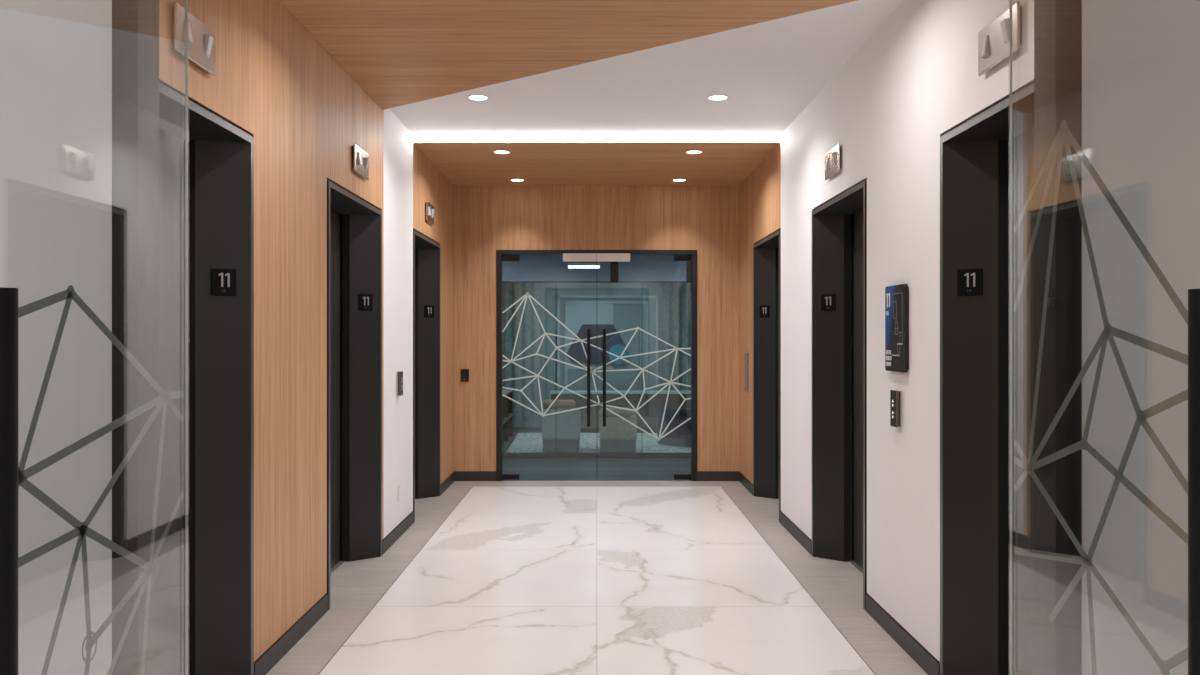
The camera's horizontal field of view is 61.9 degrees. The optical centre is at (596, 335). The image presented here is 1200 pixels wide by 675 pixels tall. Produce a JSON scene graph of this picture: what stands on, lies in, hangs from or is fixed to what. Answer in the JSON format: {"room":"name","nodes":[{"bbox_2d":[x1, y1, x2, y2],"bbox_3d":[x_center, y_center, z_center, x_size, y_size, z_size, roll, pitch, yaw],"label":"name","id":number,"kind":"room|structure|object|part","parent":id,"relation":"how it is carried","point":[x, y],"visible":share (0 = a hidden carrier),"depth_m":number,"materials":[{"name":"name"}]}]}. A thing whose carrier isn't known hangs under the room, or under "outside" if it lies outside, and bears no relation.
{"room":"lobby","nodes":[
{"label":"lobby","id":0,"kind":"room"},
{"bbox_2d":[159,0,383,660],"bbox_3d":[-1.620,-0.065,4.491,0.300,3.130,4.802,0,0,0],"label":"panelling","id":1,"kind":"object","parent":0,"point":[304,114],"visible":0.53,"depth_m":4.75,"materials":[{"name":"brown wood"}]},
{"bbox_2d":[172,1,215,75],"bbox_3d":[-1.450,-1.068,3.621,0.040,0.168,0.360,0,0,0],"label":"lantern","id":2,"kind":"object","parent":1,"relation":"attached to","point":[201,39],"visible":0.96,"depth_m":3.61,"materials":[{"name":"metal"}]},
{"bbox_2d":[159,81,253,674],"bbox_3d":[-1.617,0.319,3.591,0.306,2.362,1.386,0,0,0],"label":"door","id":3,"kind":"structure","parent":1,"relation":"attached to","point":[220,152],"depth_m":4.12,"materials":[{"name":"black metal"}]},
{"bbox_3d":[-1.717,0.331,3.853,0.030,2.326,0.521,0,0,0],"label":"panel","id":4,"kind":"part","parent":3,"relation":"part of","materials":[{"name":"grey metal"}]},
{"bbox_2d":[211,268,235,295],"bbox_3d":[-1.550,-0.222,4.156,0.106,0.112,0.007,0,0,-41],"label":"number plate","id":5,"kind":"object","parent":3,"relation":"attached to","point":[223,281],"visible":1,"depth_m":4.15,"materials":[{"name":"black plastic"}]},
{"bbox_2d":[327,179,381,609],"bbox_3d":[-1.617,0.319,6.139,0.306,2.362,1.386,0,0,0],"label":"door","id":6,"kind":"structure","parent":1,"relation":"attached to","point":[361,220],"depth_m":6.64,"materials":[{"name":"black metal"}]},
{"bbox_3d":[-1.717,0.331,6.402,0.030,2.326,0.521,0,0,0],"label":"panel","id":7,"kind":"part","parent":6,"relation":"part of","materials":[{"name":"black metal"}]},
{"bbox_3d":[-1.700,1.498,6.139,0.060,0.005,1.046,0,0,0],"label":"sill","id":8,"kind":"part","parent":6,"relation":"part of","materials":[{"name":"metal"}]},
{"bbox_2d":[358,294,372,310],"bbox_3d":[-1.550,-0.222,6.704,0.106,0.112,0.007,0,0,-41],"label":"number plate","id":9,"kind":"object","parent":6,"relation":"attached to","point":[365,301],"visible":1,"depth_m":6.70,"materials":[{"name":"black plastic"}]},
{"bbox_2d":[352,143,368,179],"bbox_3d":[-1.450,-1.068,6.169,0.040,0.168,0.360,0,0,0],"label":"lantern","id":10,"kind":"object","parent":1,"relation":"attached to","point":[360,158],"visible":1,"depth_m":6.12,"materials":[{"name":"metal"}]},
{"bbox_2d":[384,109,412,537],"bbox_3d":[-1.620,-0.065,7.444,0.300,3.130,1.104,0,0,0],"label":"wall","id":11,"kind":"structure","parent":0,"point":[398,140],"depth_m":7.41,"materials":[{"name":"white paint"}]},
{"bbox_2d":[254,472,454,674],"bbox_3d":[-1.477,1.450,6.200,0.026,0.100,8.220,0,0,0],"label":"baseboard","id":12,"kind":"structure","parent":11,"relation":"attached to","point":[278,649],"depth_m":5.01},
{"bbox_2d":[398,484,399,500],"bbox_3d":[-1.466,1.165,7.420,0.008,0.116,0.072,0,0,0],"label":"outlet cover","id":13,"kind":"object","parent":11,"relation":"attached to","point":[399,484],"visible":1,"depth_m":7.40,"materials":[{"name":"white plastic"}]},
{"bbox_2d":[397,371,402,395],"bbox_3d":[-1.453,0.354,7.380,0.034,0.177,0.090,0,0,0],"label":"station","id":14,"kind":"object","parent":11,"relation":"attached to","point":[399,373],"visible":1,"depth_m":7.35,"materials":[{"name":"metal"}]},
{"bbox_3d":[-1.444,0.354,7.380,0.012,0.177,0.086,0,0,0],"label":"button panel","id":15,"kind":"part","parent":14,"relation":"part of","materials":[{"name":"metal"}]},
{"bbox_2d":[413,135,453,483],"bbox_3d":[-1.620,-0.065,9.153,0.300,3.130,2.314,0,0,0],"label":"panelling","id":16,"kind":"object","parent":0,"point":[430,184],"visible":0.32,"depth_m":9.59,"materials":[{"name":"brown wood"}]},
{"bbox_2d":[413,229,439,521],"bbox_3d":[-1.617,0.319,8.689,0.306,2.362,1.386,0,0,0],"label":"door","id":17,"kind":"structure","parent":16,"relation":"attached to","point":[426,252],"depth_m":9.23,"materials":[{"name":"black metal"}]},
{"bbox_2d":[424,305,433,317],"bbox_3d":[-1.550,-0.222,9.254,0.106,0.112,0.007,0,0,-41],"label":"number plate","id":18,"kind":"object","parent":17,"relation":"attached to","point":[428,309],"visible":1,"depth_m":9.25,"materials":[{"name":"black plastic"}]},
{"bbox_2d":[425,201,434,224],"bbox_3d":[-1.450,-1.068,8.719,0.040,0.168,0.360,0,0,0],"label":"lantern","id":19,"kind":"object","parent":16,"relation":"attached to","point":[429,208],"visible":1,"depth_m":8.63,"materials":[{"name":"metal"}]},
{"bbox_2d":[513,283,661,427],"bbox_3d":[0.000,0.250,16.350,5.200,2.500,0.100,0,0,0],"label":"wall","id":20,"kind":"structure","parent":0,"point":[625,316],"depth_m":16.30,"materials":[{"name":"teal paint"}]},
{"bbox_2d":[567,304,612,368],"bbox_3d":[-0.115,0.015,16.292,0.770,1.070,0.014,0,0,0],"label":"board","id":21,"kind":"object","parent":20,"relation":"attached to","point":[578,315],"visible":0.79,"depth_m":16.29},
{"bbox_2d":[567,324,627,363],"bbox_3d":[0.015,0.140,16.242,1.001,0.638,0.075,0,0,0],"label":"picture","id":22,"kind":"object","parent":20,"relation":"attached to","point":[615,345],"depth_m":16.22},
{"bbox_2d":[557,296,657,388],"bbox_3d":[0.180,0.110,16.285,1.640,1.520,0.030,0,0,0],"label":"trim","id":23,"kind":"structure","parent":20,"relation":"attached to","point":[558,297],"depth_m":16.27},
{"bbox_2d":[502,255,686,280],"bbox_3d":[0.000,-0.828,12.270,5.000,0.345,0.100,0,0,0],"label":"wall","id":24,"kind":"structure","parent":0,"point":[529,267],"depth_m":12.22,"materials":[{"name":"blue paint"}]},
{"bbox_2d":[502,281,686,282],"bbox_3d":[0.000,0.388,12.254,5.000,2.100,0.072,0,0,0],"label":"trim","id":25,"kind":"structure","parent":24,"relation":"attached to","point":[502,281],"depth_m":12.22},
{"bbox_2d":[454,186,738,471],"bbox_3d":[0.000,-0.065,10.370,3.540,3.130,0.120,0,0,0],"label":"wall","id":26,"kind":"structure","parent":0,"point":[487,219],"depth_m":10.31,"materials":[{"name":"brown wood"}]},
{"bbox_2d":[461,369,468,381],"bbox_3d":[-1.359,0.410,10.297,0.086,0.132,0.025,0,0,0],"label":"card reader","id":27,"kind":"object","parent":26,"relation":"attached to","point":[464,372],"visible":1,"depth_m":10.29,"materials":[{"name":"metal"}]},
{"bbox_2d":[496,250,696,480],"bbox_3d":[0.000,0.309,10.351,2.070,2.381,0.175,0,0,0],"label":"door","id":28,"kind":"structure","parent":26,"relation":"in","point":[499,253],"depth_m":10.32,"materials":[{"name":"black metal"}]},
{"bbox_3d":[-0.488,0.331,10.351,0.987,2.339,0.175,0,0,0],"label":"glass door leaf","id":29,"kind":"part","parent":28,"relation":"part of","materials":[{"name":"clear glass"}]},
{"bbox_3d":[-0.084,0.435,10.351,0.033,1.000,0.175,0,0,0],"label":"pull handle","id":30,"kind":"part","parent":28,"relation":"part of","materials":[{"name":"black metal"}]},
{"bbox_2d":[563,253,629,261],"bbox_3d":[-0.003,-0.802,10.299,0.690,0.084,0.078,0,0,0],"label":"lock","id":31,"kind":"object","parent":28,"relation":"attached to","point":[567,257],"visible":1,"depth_m":10.26,"materials":[{"name":"metal"}]},
{"bbox_3d":[0.078,0.435,10.351,0.033,1.000,0.175,0,0,0],"label":"pull handle","id":32,"kind":"part","parent":28,"relation":"part of","materials":[{"name":"black metal"}]},
{"bbox_2d":[610,262,617,282],"bbox_3d":[0.182,-0.657,10.329,0.082,0.218,0.030,0,0,0],"label":"sensor","id":33,"kind":"object","parent":28,"relation":"attached to","point":[613,265],"visible":1,"depth_m":10.31,"materials":[{"name":"black metal"}]},
{"bbox_3d":[0.489,0.331,10.351,0.981,2.339,0.175,0,0,0],"label":"glass door leaf","id":34,"kind":"part","parent":28,"relation":"part of","materials":[{"name":"clear glass"}]},
{"bbox_2d":[686,261,691,282],"bbox_3d":[0.953,-0.656,10.329,0.052,0.218,0.030,0,0,0],"label":"sensor","id":35,"kind":"object","parent":28,"relation":"attached to","point":[689,263],"visible":1,"depth_m":10.31,"materials":[{"name":"black metal"}]},
{"bbox_2d":[455,471,738,480],"bbox_3d":[0.000,1.450,10.317,2.928,0.100,0.026,0,0,0],"label":"baseboard","id":36,"kind":"structure","parent":26,"relation":"attached to","point":[459,475],"depth_m":10.30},
{"bbox_2d":[319,486,874,674],"bbox_3d":[0.000,1.500,3.767,2.460,0.001,12.334,0,0,0],"label":"floor","id":37,"kind":"structure","parent":0,"point":[515,580],"depth_m":5.75,"materials":[{"name":"stone"}]},
{"bbox_2d":[266,428,927,674],"bbox_3d":[0.000,1.530,7.300,6.000,0.060,19.400,0,0,0],"label":"floor","id":38,"kind":"structure","parent":0,"point":[836,586],"depth_m":6.52,"materials":[{"name":"beige ceramic"}]},
{"bbox_2d":[502,389,512,450],"bbox_3d":[-1.363,1.139,13.400,0.315,0.722,2.120,0,0,0],"label":"bookcase","id":39,"kind":"object","parent":38,"relation":"on","point":[507,404],"visible":0.27,"depth_m":13.75,"materials":[{"name":"brown wood"}]},
{"bbox_2d":[502,452,690,457],"bbox_3d":[0.000,1.469,12.270,5.000,0.062,0.060,0,0,0],"label":"rail","id":40,"kind":"object","parent":38,"relation":"on","point":[504,454],"visible":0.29,"depth_m":12.24,"materials":[{"name":"black metal"}]},
{"bbox_2d":[507,433,690,451],"bbox_3d":[0.065,1.489,13.780,2.529,0.022,2.840,0,0,0],"label":"rug","id":41,"kind":"object","parent":38,"relation":"on","point":[523,442],"visible":0.37,"depth_m":13.56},
{"bbox_2d":[542,400,579,451],"bbox_3d":[-0.455,1.147,12.920,0.475,0.660,0.640,0,0,0],"label":"lounge chair","id":42,"kind":"object","parent":41,"relation":"on","point":[560,431],"visible":0.88,"depth_m":12.62,"materials":[{"name":"grey fabric"}]},
{"bbox_3d":[-0.455,1.117,12.719,0.475,0.400,0.198,0,0,0],"label":"backrest","id":43,"kind":"part","parent":42,"relation":"part of","materials":[{"name":"grey fabric"}]},
{"bbox_2d":[599,408,636,451],"bbox_3d":[0.270,1.196,12.920,0.470,0.560,0.640,0,0,0],"label":"lounge chair","id":44,"kind":"object","parent":41,"relation":"on","point":[618,435],"visible":0.81,"depth_m":12.62,"materials":[{"name":"beige fabric"}]},
{"bbox_3d":[0.068,1.177,12.980,0.065,0.400,0.480,0,0,0],"label":"armrest","id":45,"kind":"part","parent":44,"relation":"part of","materials":[{"name":"beige fabric"}]},
{"bbox_3d":[0.270,1.167,12.719,0.470,0.300,0.197,0,0,0],"label":"backrest","id":46,"kind":"part","parent":44,"relation":"part of","materials":[{"name":"beige fabric"}]},
{"bbox_2d":[658,405,690,446],"bbox_3d":[1.248,1.216,13.596,0.620,0.520,0.640,0,0,-35],"label":"lounge chair","id":47,"kind":"object","parent":41,"relation":"on","point":[681,436],"visible":0.5,"depth_m":13.34,"materials":[{"name":"blue fabric"}]},
{"bbox_3d":[0.986,1.177,13.486,0.065,0.400,0.480,0,0,-35],"label":"armrest","id":48,"kind":"part","parent":47,"relation":"part of","materials":[{"name":"grey fabric"}]},
{"bbox_3d":[1.364,1.187,13.430,0.620,0.260,0.196,0,0,-35],"label":"backrest","id":49,"kind":"part","parent":47,"relation":"part of","materials":[{"name":"grey fabric"}]},
{"bbox_2d":[550,390,690,432],"bbox_3d":[0.450,1.184,15.600,2.340,0.632,0.480,0,0,0],"label":"credenza","id":50,"kind":"object","parent":38,"relation":"on","point":[649,411],"visible":0.29,"depth_m":15.37,"materials":[{"name":"brown wood"}]},
{"bbox_3d":[-0.402,1.170,15.371,0.556,0.520,0.015,0,0,0],"label":"door","id":51,"kind":"part","parent":50,"relation":"part of","materials":[{"name":"brown wood"}]},
{"bbox_3d":[0.164,1.170,15.371,0.556,0.520,0.015,0,0,0],"label":"door","id":52,"kind":"part","parent":50,"relation":"part of","materials":[{"name":"brown wood"}]},
{"bbox_3d":[0.730,1.170,15.371,0.556,0.520,0.015,0,0,0],"label":"door","id":53,"kind":"part","parent":50,"relation":"part of","materials":[{"name":"brown wood"}]},
{"bbox_3d":[1.296,1.170,15.371,0.556,0.520,0.015,0,0,0],"label":"door","id":54,"kind":"part","parent":50,"relation":"part of","materials":[{"name":"brown wood"}]},
{"bbox_2d":[0,0,1199,674],"bbox_3d":[0.000,-0.065,2.045,6.000,3.130,0.090,0,0,0],"label":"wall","id":55,"kind":"structure","parent":0,"point":[1141,58],"depth_m":2.00,"materials":[{"name":"white paint"}]},
{"bbox_2d":[318,487,875,674],"bbox_3d":[0.000,1.530,3.769,2.468,0.060,12.338,0,0,0],"label":"trim","id":56,"kind":"structure","parent":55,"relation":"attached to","point":[721,487],"depth_m":5.72,"materials":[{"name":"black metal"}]},
{"bbox_2d":[0,0,1199,674],"bbox_3d":[0.019,0.309,1.695,1.994,2.381,0.920,0,0,0],"label":"door","id":57,"kind":"structure","parent":55,"relation":"in","point":[135,23],"depth_m":2.00,"materials":[{"name":"clear glass"}]},
{"bbox_3d":[-0.874,0.437,1.326,0.209,1.000,0.033,0,0,0],"label":"pull handle","id":58,"kind":"part","parent":57,"relation":"part of","materials":[{"name":"black metal"}]},
{"bbox_3d":[-0.874,0.331,1.684,0.209,2.339,0.898,0,0,0],"label":"glass door leaf","id":59,"kind":"part","parent":57,"relation":"part of","materials":[{"name":"clear glass"}]},
{"bbox_3d":[0.912,0.331,1.705,0.209,2.339,0.900,0,0,0],"label":"glass door leaf","id":60,"kind":"part","parent":57,"relation":"part of","materials":[{"name":"clear glass"}]},
{"bbox_3d":[0.912,0.437,1.363,0.209,1.000,0.033,0,0,-2],"label":"pull handle","id":61,"kind":"part","parent":57,"relation":"part of","materials":[{"name":"black metal"}]},
{"bbox_2d":[389,0,903,135],"bbox_3d":[0.000,-1.630,4.015,6.000,0.050,12.830,0,0,0],"label":"ceiling","id":62,"kind":"structure","parent":0,"point":[770,71],"depth_m":6.55,"materials":[{"name":"white paint"}]},
{"bbox_2d":[467,95,488,100],"bbox_3d":[-0.800,-1.603,6.740,0.148,0.004,0.148,0,0,0],"label":"recessed light","id":63,"kind":"object","parent":62,"relation":"in","point":[471,97],"visible":1,"depth_m":6.74,"materials":[{"name":"white plastic"}]},
{"bbox_2d":[279,0,856,109],"bbox_3d":[0.000,-1.577,4.480,2.940,0.054,4.780,0,0,0],"label":"ceiling panel","id":64,"kind":"object","parent":62,"relation":"attached to","point":[400,52],"visible":1,"depth_m":5.08,"materials":[{"name":"brown wood"}]},
{"bbox_2d":[414,143,778,185],"bbox_3d":[0.000,-1.575,9.170,2.940,0.058,2.280,0,0,0],"label":"ceiling panel","id":65,"kind":"object","parent":62,"relation":"attached to","point":[463,164],"visible":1,"depth_m":8.99,"materials":[{"name":"brown wood"}]},
{"bbox_2d":[493,150,510,153],"bbox_3d":[-0.800,-1.544,8.420,0.148,0.004,0.148,0,0,0],"label":"recessed light","id":66,"kind":"object","parent":65,"relation":"attached to","point":[497,151],"visible":1,"depth_m":8.43,"materials":[{"name":"white plastic"}]},
{"bbox_2d":[510,179,524,181],"bbox_3d":[-0.790,-1.544,9.940,0.148,0.004,0.148,0,0,0],"label":"recessed light","id":67,"kind":"object","parent":65,"relation":"attached to","point":[517,180],"visible":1,"depth_m":9.95,"materials":[{"name":"white plastic"}]},
{"bbox_2d":[414,136,779,142],"bbox_3d":[0.000,-1.575,8.025,2.936,0.058,0.010,0,0,0],"label":"light","id":68,"kind":"object","parent":65,"relation":"attached to","point":[417,139],"visible":1,"depth_m":8.02,"materials":[{"name":"white plastic"}]},
{"bbox_2d":[672,179,686,181],"bbox_3d":[0.820,-1.544,9.940,0.148,0.004,0.148,0,0,0],"label":"recessed light","id":69,"kind":"object","parent":65,"relation":"attached to","point":[677,180],"visible":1,"depth_m":9.95,"materials":[{"name":"white plastic"}]},
{"bbox_2d":[685,150,702,153],"bbox_3d":[0.818,-1.544,8.420,0.148,0.004,0.148,0,0,0],"label":"recessed light","id":70,"kind":"object","parent":65,"relation":"attached to","point":[690,151],"visible":1,"depth_m":8.43,"materials":[{"name":"white plastic"}]},
{"bbox_2d":[707,95,728,100],"bbox_3d":[0.817,-1.603,6.740,0.148,0.004,0.148,0,0,0],"label":"recessed light","id":71,"kind":"object","parent":62,"relation":"in","point":[712,97],"visible":1,"depth_m":6.74,"materials":[{"name":"white plastic"}]},
{"bbox_2d":[739,135,780,483],"bbox_3d":[1.620,-0.065,9.153,0.300,3.130,2.314,0,0,0],"label":"panelling","id":72,"kind":"object","parent":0,"point":[760,192],"visible":0.32,"depth_m":9.63,"materials":[{"name":"brown wood"}]},
{"bbox_2d":[745,352,748,392],"bbox_3d":[1.454,0.355,9.720,0.030,0.396,0.124,0,0,0],"label":"wall plate","id":73,"kind":"object","parent":72,"relation":"attached to","point":[746,353],"visible":1,"depth_m":9.70,"materials":[{"name":"silver metal"}]},
{"bbox_3d":[1.452,0.355,9.720,0.024,0.376,0.036,0,0,0],"label":"rail","id":74,"kind":"part","parent":73,"relation":"part of","materials":[{"name":"metal"}]},
{"bbox_2d":[753,229,780,522],"bbox_3d":[1.617,0.319,8.689,0.306,2.362,1.386,0,0,0],"label":"door","id":75,"kind":"structure","parent":72,"relation":"attached to","point":[767,251],"depth_m":9.24,"materials":[{"name":"black metal"}]},
{"bbox_2d":[759,305,768,317],"bbox_3d":[1.550,-0.222,9.254,0.106,0.112,0.006,0,0,41],"label":"number plate","id":76,"kind":"object","parent":75,"relation":"attached to","point":[763,310],"visible":1,"depth_m":9.25,"materials":[{"name":"black plastic"}]},
{"bbox_2d":[781,0,1033,661],"bbox_3d":[1.620,-0.065,5.043,0.300,3.130,5.906,0,0,0],"label":"wall","id":77,"kind":"structure","parent":0,"point":[888,109],"depth_m":4.99,"materials":[{"name":"white paint"}]},
{"bbox_2d":[825,143,840,179],"bbox_3d":[1.450,-1.068,6.169,0.040,0.168,0.360,0,0,0],"label":"lantern","id":78,"kind":"object","parent":77,"relation":"attached to","point":[833,157],"visible":1,"depth_m":6.12,"materials":[{"name":"metal"}]},
{"bbox_2d":[812,178,866,609],"bbox_3d":[1.617,0.319,6.139,0.306,2.362,1.386,0,0,0],"label":"door","id":79,"kind":"structure","parent":77,"relation":"in","point":[831,220],"depth_m":6.65,"materials":[{"name":"black metal"}]},
{"bbox_2d":[821,294,834,310],"bbox_3d":[1.550,-0.222,6.704,0.106,0.112,0.006,0,0,41],"label":"number plate","id":80,"kind":"object","parent":79,"relation":"attached to","point":[827,300],"visible":1,"depth_m":6.70,"materials":[{"name":"black plastic"}]},
{"bbox_3d":[1.700,1.498,6.139,0.060,0.005,1.046,0,0,0],"label":"sill","id":81,"kind":"part","parent":79,"relation":"part of","materials":[{"name":"metal"}]},
{"bbox_3d":[1.717,0.331,6.402,0.030,2.326,0.521,0,0,0],"label":"panel","id":82,"kind":"part","parent":79,"relation":"part of","materials":[{"name":"black metal"}]},
{"bbox_2d":[739,471,939,674],"bbox_3d":[1.477,1.450,6.200,0.026,0.100,8.220,0,0,0],"label":"baseboard","id":83,"kind":"structure","parent":77,"relation":"attached to","point":[902,637],"depth_m":5.00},
{"bbox_2d":[890,390,901,426],"bbox_3d":[1.453,0.354,4.855,0.034,0.177,0.090,0,0,0],"label":"station","id":84,"kind":"object","parent":77,"relation":"attached to","point":[895,395],"visible":1,"depth_m":4.82,"materials":[{"name":"metal"}]},
{"bbox_3d":[1.444,0.354,4.855,0.012,0.177,0.086,0,0,0],"label":"button panel","id":85,"kind":"part","parent":84,"relation":"part of","materials":[{"name":"metal"}]},
{"bbox_3d":[1.464,0.354,4.855,0.010,0.177,0.090,0,0,0],"label":"mounting plate","id":86,"kind":"part","parent":84,"relation":"part of","materials":[{"name":"metal"}]},
{"bbox_2d":[885,284,908,372],"bbox_3d":[1.458,-0.035,4.860,0.024,0.419,0.318,0,0,0],"label":"sign","id":87,"kind":"object","parent":77,"relation":"attached to","point":[896,296],"visible":1,"depth_m":4.81,"materials":[{"name":"black metal"}]},
{"bbox_3d":[1.466,-0.035,4.860,0.008,0.395,0.294,0,0,0],"label":"mounting plate","id":88,"kind":"part","parent":87,"relation":"part of","materials":[{"name":"black metal"}]},
{"bbox_2d":[940,81,1033,674],"bbox_3d":[1.617,0.319,3.591,0.306,2.362,1.386,0,0,0],"label":"door","id":89,"kind":"structure","parent":77,"relation":"in","point":[975,153],"depth_m":4.11,"materials":[{"name":"black metal"}]},
{"bbox_2d":[957,268,982,295],"bbox_3d":[1.550,-0.222,4.156,0.106,0.112,0.006,0,0,41],"label":"number plate","id":90,"kind":"object","parent":89,"relation":"attached to","point":[969,281],"visible":1,"depth_m":4.16,"materials":[{"name":"black plastic"}]},
{"bbox_3d":[1.717,0.331,3.853,0.030,2.326,0.521,0,0,0],"label":"panel","id":91,"kind":"part","parent":89,"relation":"part of","materials":[{"name":"grey metal"}]},
{"bbox_2d":[978,1,1021,75],"bbox_3d":[1.450,-1.068,3.621,0.040,0.168,0.360,0,0,0],"label":"lantern","id":92,"kind":"object","parent":77,"relation":"attached to","point":[994,39],"visible":1,"depth_m":3.60,"materials":[{"name":"metal"}]},
{"bbox_3d":[0.000,-1.030,13.715,5.200,0.060,6.570,0,0,0],"label":"ceiling","id":93,"kind":"structure","parent":0,"visible":0},
{"bbox_2d":[502,283,539,426],"bbox_3d":[-1.610,0.241,16.126,1.380,2.477,0.104,0,0,0],"label":"curtain","id":94,"kind":"object","parent":93,"relation":"hanging from","point":[529,331],"visible":0.2,"depth_m":16.12,"materials":[{"name":"teal fabric"}]},
{"bbox_2d":[567,262,599,267],"bbox_3d":[-0.150,-0.892,11.600,0.380,0.215,0.110,0,0,0],"label":"linear pendant light","id":95,"kind":"object","parent":93,"relation":"hanging from","point":[570,265],"visible":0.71,"depth_m":11.54,"materials":[{"name":"metal"}]},
{"bbox_2d":[568,266,598,267],"bbox_3d":[-0.150,-0.795,11.600,0.360,0.020,0.100,0,0,0],"label":"diffuser","id":96,"kind":"object","parent":95,"relation":"attached to","point":[568,266],"depth_m":11.55,"materials":[{"name":"white plastic"}]},
{"bbox_2d":[662,283,690,389],"bbox_3d":[1.675,0.241,16.127,1.250,2.477,0.103,0,0,0],"label":"curtain","id":97,"kind":"object","parent":93,"relation":"hanging from","point":[676,297],"visible":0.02,"depth_m":16.12,"materials":[{"name":"grey fabric"}]}
]}

